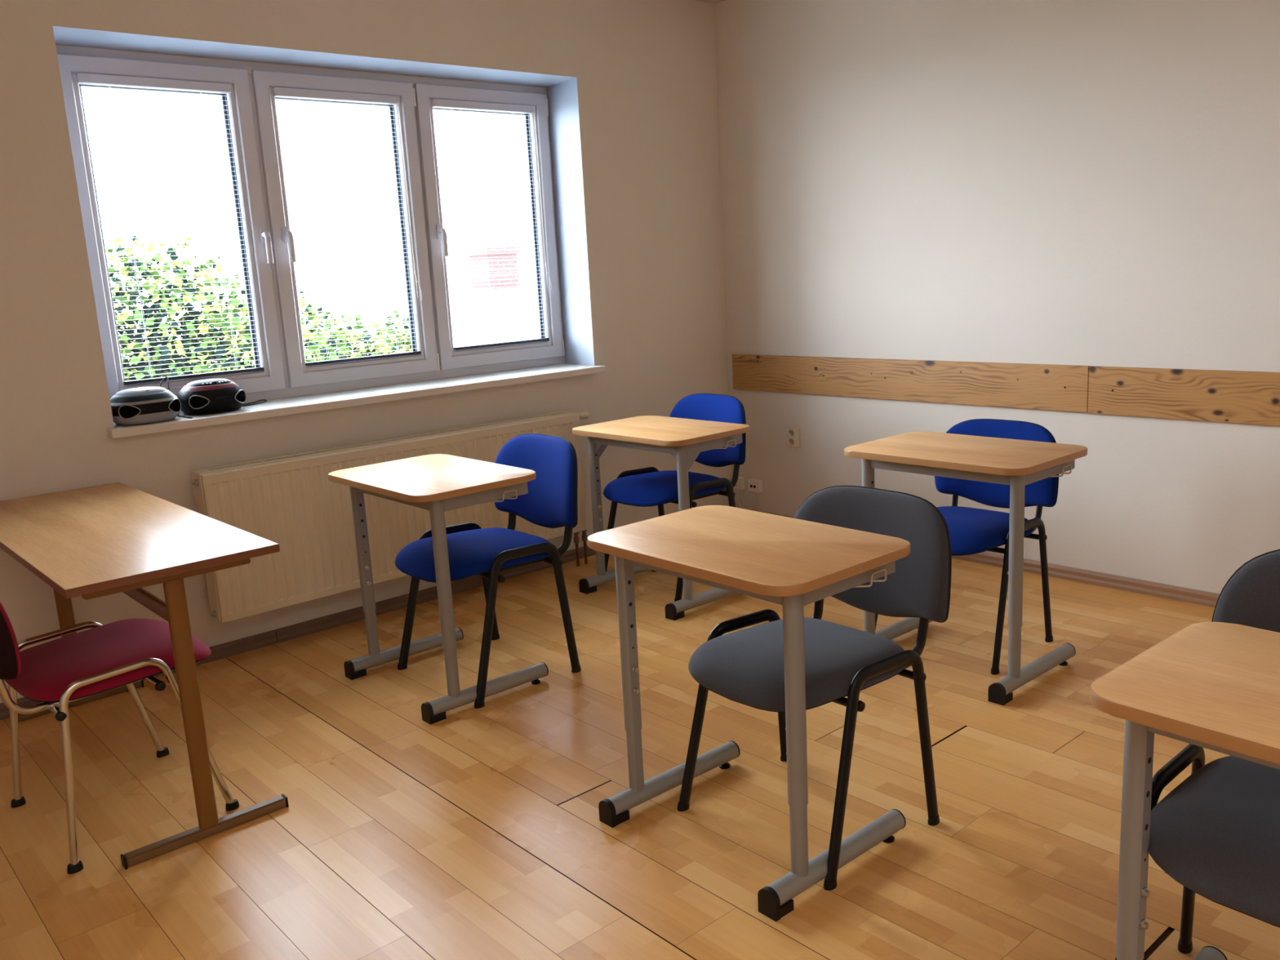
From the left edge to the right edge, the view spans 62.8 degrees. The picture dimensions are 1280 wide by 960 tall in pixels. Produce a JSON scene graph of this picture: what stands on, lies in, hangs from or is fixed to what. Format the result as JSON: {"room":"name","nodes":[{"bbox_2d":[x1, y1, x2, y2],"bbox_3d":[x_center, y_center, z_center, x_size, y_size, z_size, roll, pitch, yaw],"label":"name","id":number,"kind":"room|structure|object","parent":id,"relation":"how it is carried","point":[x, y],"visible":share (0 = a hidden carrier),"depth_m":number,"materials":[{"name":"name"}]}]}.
{"room":"classroom","nodes":[
{"label":"classroom","id":0,"kind":"room"},
{"bbox_2d":[0,0,731,703],"bbox_3d":[-1.944,-0.664,4.080,6.700,3.032,0.420,-13,15,-40],"label":"wall","id":1,"kind":"structure","parent":0,"point":[631,86],"depth_m":4.57,"materials":[{"name":"paint"}]},
{"bbox_2d":[0,545,595,720],"bbox_3d":[-1.808,0.718,4.118,6.284,0.056,0.016,-13,15,-40],"label":"baseboard","id":2,"kind":"structure","parent":1,"relation":"attached to","point":[243,645],"depth_m":4.52,"materials":[{"name":"brown wood"}]},
{"bbox_2d":[55,44,564,411],"bbox_3d":[-1.307,-1.102,4.681,2.343,1.393,0.156,-13,15,-40],"label":"window","id":3,"kind":"structure","parent":1,"relation":"in","point":[268,253],"depth_m":4.55,"materials":[{"name":"white plastic"}]},
{"bbox_2d":[75,72,264,385],"bbox_3d":[-1.853,-0.991,4.198,0.573,1.163,0.042,-13,15,-40],"label":"blind","id":4,"kind":"object","parent":3,"relation":"attached to","point":[110,81],"visible":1,"depth_m":4.14,"materials":[{"name":"white plastic"}]},
{"bbox_2d":[272,87,422,365],"bbox_3d":[-1.278,-1.121,4.688,0.599,1.163,0.049,-13,15,-40],"label":"blind","id":5,"kind":"object","parent":3,"relation":"attached to","point":[282,92],"visible":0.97,"depth_m":4.66,"materials":[{"name":"white plastic"}]},
{"bbox_2d":[431,98,551,350],"bbox_3d":[-0.712,-1.249,5.175,0.600,1.163,0.049,-13,15,-40],"label":"blind","id":6,"kind":"object","parent":3,"relation":"attached to","point":[436,103],"visible":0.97,"depth_m":5.15,"materials":[{"name":"white plastic"}]},
{"bbox_2d":[106,363,605,438],"bbox_3d":[-1.166,-0.384,4.694,2.337,0.033,0.366,-13,15,-40],"label":"window sill","id":7,"kind":"structure","parent":1,"relation":"attached to","point":[340,399],"depth_m":4.53,"materials":[{"name":"white plastic"}]},
{"bbox_2d":[110,386,181,425],"bbox_3d":[-1.889,-0.285,3.985,0.232,0.129,0.253,8,16,44],"label":"radio","id":8,"kind":"object","parent":7,"relation":"on","point":[142,405],"visible":0.94,"depth_m":3.90,"materials":[{"name":"black plastic"}]},
{"bbox_2d":[160,376,192,417],"bbox_3d":[-1.814,-0.320,4.082,0.046,0.152,0.233,-13,15,-40],"label":"power cable","id":9,"kind":"object","parent":7,"relation":"on","point":[166,376],"visible":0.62,"depth_m":4.14,"materials":[{"name":"black rubber"}]},
{"bbox_2d":[176,378,246,414],"bbox_3d":[-1.720,-0.337,4.198,0.256,0.129,0.232,-14,16,-43],"label":"radio","id":10,"kind":"object","parent":7,"relation":"on","point":[210,396],"visible":0.91,"depth_m":4.12,"materials":[{"name":"black plastic"}]},
{"bbox_2d":[241,399,266,406],"bbox_3d":[-1.627,-0.323,4.403,0.044,0.010,0.171,1,12,19],"label":"power cable","id":11,"kind":"object","parent":7,"relation":"on","point":[264,400],"visible":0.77,"depth_m":4.42,"materials":[{"name":"black rubber"}]},
{"bbox_2d":[0,554,1279,959],"bbox_3d":[0.252,1.151,1.852,6.500,0.120,6.400,-13,15,-40],"label":"floor","id":12,"kind":"structure","parent":0,"point":[472,833],"depth_m":2.90,"materials":[{"name":"laminate"}]},
{"bbox_2d":[0,601,239,874],"bbox_3d":[-1.550,0.542,2.926,0.629,0.842,0.550,-14,16,-43],"label":"chair","id":13,"kind":"object","parent":12,"relation":"on","point":[58,673],"visible":0.98,"depth_m":2.83,"materials":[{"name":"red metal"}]},
{"bbox_2d":[0,482,288,869],"bbox_3d":[-1.625,0.513,3.262,0.524,0.775,1.456,-13,15,-40],"label":"desk","id":14,"kind":"object","parent":12,"relation":"on","point":[100,540],"visible":0.81,"depth_m":2.85,"materials":[{"name":"brown wood"}]},
{"bbox_2d":[191,410,589,623],"bbox_3d":[-0.960,0.195,4.655,1.914,0.784,0.117,-13,15,-40],"label":"radiator","id":15,"kind":"object","parent":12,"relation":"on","point":[290,501],"visible":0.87,"depth_m":4.29,"materials":[{"name":"metal"}]},
{"bbox_2d":[194,410,576,474],"bbox_3d":[-1.011,-0.172,4.567,1.795,0.026,0.098,-13,15,-40],"label":"grille","id":16,"kind":"object","parent":15,"relation":"attached to","point":[288,463],"depth_m":4.46,"materials":[{"name":"metal"}]},
{"bbox_2d":[328,453,548,724],"bbox_3d":[-0.736,0.355,3.806,0.503,0.776,0.703,-13,15,-40],"label":"school desk","id":17,"kind":"object","parent":12,"relation":"on","point":[437,483],"visible":0.99,"depth_m":3.63,"materials":[{"name":"brown wood"}]},
{"bbox_2d":[395,433,581,708],"bbox_3d":[-0.559,0.293,3.892,0.641,0.844,0.561,-13,15,-40],"label":"chair","id":18,"kind":"object","parent":12,"relation":"on","point":[551,501],"visible":0.9,"depth_m":3.83,"materials":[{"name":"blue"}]},
{"bbox_2d":[572,415,750,620],"bbox_3d":[0.098,0.139,4.703,0.504,0.758,0.703,-13,15,-40],"label":"school desk","id":19,"kind":"object","parent":12,"relation":"on","point":[683,438],"visible":0.78,"depth_m":4.53,"materials":[{"name":"brown wood"}]},
{"bbox_2d":[603,393,746,601],"bbox_3d":[0.161,0.052,4.899,0.628,0.842,0.550,-13,15,-40],"label":"chair","id":20,"kind":"object","parent":12,"relation":"on","point":[648,486],"visible":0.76,"depth_m":4.83,"materials":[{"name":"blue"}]},
{"bbox_2d":[587,505,911,921],"bbox_3d":[0.267,0.529,2.665,0.503,0.777,0.703,-13,15,-39],"label":"school desk","id":21,"kind":"object","parent":12,"relation":"on","point":[792,563],"visible":0.99,"depth_m":2.50,"materials":[{"name":"brown wood"}]},
{"bbox_2d":[677,485,951,890],"bbox_3d":[0.452,0.479,2.734,0.618,0.828,0.541,-12,15,-38],"label":"chair","id":22,"kind":"object","parent":12,"relation":"on","point":[745,666],"visible":0.79,"depth_m":2.67,"materials":[{"name":"black fabric"}]},
{"bbox_2d":[844,431,1087,705],"bbox_3d":[1.132,0.271,3.712,0.503,0.778,0.703,-13,15,-40],"label":"school desk","id":23,"kind":"object","parent":12,"relation":"on","point":[1017,464],"visible":0.77,"depth_m":3.50,"materials":[{"name":"brown wood"}]},
{"bbox_2d":[875,418,1058,674],"bbox_3d":[1.220,0.210,3.931,0.616,0.801,0.539,-14,15,-42],"label":"chair","id":24,"kind":"object","parent":12,"relation":"on","point":[972,531],"visible":0.57,"depth_m":3.88,"materials":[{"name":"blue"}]},
{"bbox_2d":[1088,622,1279,959],"bbox_3d":[1.131,0.706,1.655,0.503,0.737,0.703,-12,15,-39],"label":"school desk","id":25,"kind":"object","parent":12,"relation":"on","point":[1213,686],"visible":1,"depth_m":1.73,"materials":[{"name":"brown wood"}]},
{"bbox_2d":[1115,549,1279,959],"bbox_3d":[1.182,0.609,1.803,0.550,0.862,0.628,8,16,44],"label":"chair","id":26,"kind":"object","parent":12,"relation":"on","point":[1216,833],"visible":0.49,"depth_m":1.77,"materials":[{"name":"black fabric"}]},
{"bbox_2d":[693,0,725,4],"bbox_3d":[0.060,-1.755,1.386,6.800,0.150,6.820,-13,15,-40],"label":"ceiling","id":27,"kind":"structure","parent":0,"point":[713,2],"depth_m":5.54,"materials":[{"name":"paint"}]},
{"bbox_2d":[714,0,1279,594],"bbox_3d":[2.534,-0.852,3.805,0.300,3.032,6.720,-13,15,-40],"label":"wall","id":28,"kind":"structure","parent":0,"point":[1096,183],"depth_m":4.52,"materials":[{"name":"paint"}]},
{"bbox_2d":[733,476,744,489],"bbox_3d":[0.568,0.018,6.061,0.030,0.068,0.076,-13,15,-40],"label":"junction box","id":29,"kind":"object","parent":28,"relation":"attached to","point":[740,485],"visible":0.8,"depth_m":6.04,"materials":[{"name":"beige plastic"}]},
{"bbox_2d":[737,488,740,508],"bbox_3d":[0.580,0.137,6.066,0.012,0.169,0.057,-8,12,-21],"label":"cable","id":30,"kind":"object","parent":29,"relation":"attached to","point":[738,489],"visible":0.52,"depth_m":6.08,"materials":[{"name":"beige plastic"}]},
{"bbox_2d":[740,489,759,506],"bbox_3d":[0.628,0.104,6.019,0.008,0.092,0.138,-13,15,-40],"label":"cable","id":31,"kind":"object","parent":29,"relation":"attached to","point":[740,490],"visible":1,"depth_m":6.03,"materials":[{"name":"beige plastic"}]},
{"bbox_2d":[747,478,763,493],"bbox_3d":[0.655,0.031,5.954,0.043,0.072,0.084,-13,15,-40],"label":"socket","id":32,"kind":"object","parent":28,"relation":"attached to","point":[755,485],"visible":1,"depth_m":5.93,"materials":[{"name":"beige plastic"}]},
{"bbox_2d":[786,426,799,447],"bbox_3d":[0.832,-0.231,5.703,0.012,0.106,0.085,-13,15,-40],"label":"wall socket","id":33,"kind":"object","parent":28,"relation":"attached to","point":[793,433],"visible":1,"depth_m":5.70,"materials":[{"name":"beige plastic"}]},
{"bbox_2d":[788,429,794,436],"bbox_3d":[0.824,-0.255,5.703,0.009,0.041,0.041,-13,15,-40],"label":"outlet","id":34,"kind":"object","parent":33,"relation":"attached to","point":[791,432],"depth_m":5.70,"materials":[{"name":"beige plastic"}]},
{"bbox_2d":[732,354,1090,413],"bbox_3d":[1.212,-0.498,5.183,0.022,0.197,2.054,-13,15,-40],"label":"board","id":35,"kind":"object","parent":28,"relation":"attached to","point":[1051,387],"visible":1,"depth_m":5.01,"materials":[{"name":"brown wood"}]},
{"bbox_2d":[735,506,1219,607],"bbox_3d":[2.594,0.532,3.855,0.016,0.056,6.200,-13,15,-40],"label":"baseboard","id":36,"kind":"structure","parent":28,"relation":"attached to","point":[1108,580],"depth_m":4.50,"materials":[{"name":"brown wood"}]},
{"bbox_2d":[1087,365,1279,426],"bbox_3d":[2.619,-0.257,3.612,0.022,0.198,2.186,-13,15,-40],"label":"board","id":37,"kind":"object","parent":28,"relation":"attached to","point":[1239,397],"visible":1,"depth_m":4.12,"materials":[{"name":"brown wood"}]},
{"label":"outside","id":38,"kind":"structure","parent":0,"visible":0},
{"bbox_2d":[122,333,199,373],"bbox_3d":[-31.785,-5.258,57.836,140.000,0.200,119.400,-13,15,-40],"label":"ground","id":39,"kind":"structure","parent":38,"point":[123,355],"depth_m":88.25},
{"bbox_2d":[104,234,360,381],"bbox_3d":[-3.127,0.774,7.280,2.897,4.852,1.516,-14,16,-43],"label":"bush","id":40,"kind":"object","parent":39,"relation":"on","point":[128,271],"visible":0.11,"depth_m":6.86,"materials":[{"name":"green plant"}]},
{"bbox_2d":[304,309,412,361],"bbox_3d":[-2.184,0.575,9.766,1.722,4.304,1.280,-13,15,-40],"label":"tree","id":41,"kind":"object","parent":39,"relation":"on","point":[365,347],"visible":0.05,"depth_m":9.21,"materials":[{"name":"green plant"}]},
{"bbox_2d":[192,283,540,368],"bbox_3d":[-2.138,-1.815,21.414,11.400,4.243,5.600,-13,15,-40],"label":"house","id":42,"kind":"structure","parent":39,"relation":"on","point":[370,300],"depth_m":17.14,"materials":[{"name":"white"}]},
{"bbox_2d":[464,246,520,289],"bbox_3d":[-2.516,-3.648,18.095,0.689,0.690,0.700,-13,15,-40],"label":"chimney","id":43,"kind":"object","parent":42,"relation":"on","point":[481,255],"visible":1,"depth_m":17.87,"materials":[{"name":"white brick"}]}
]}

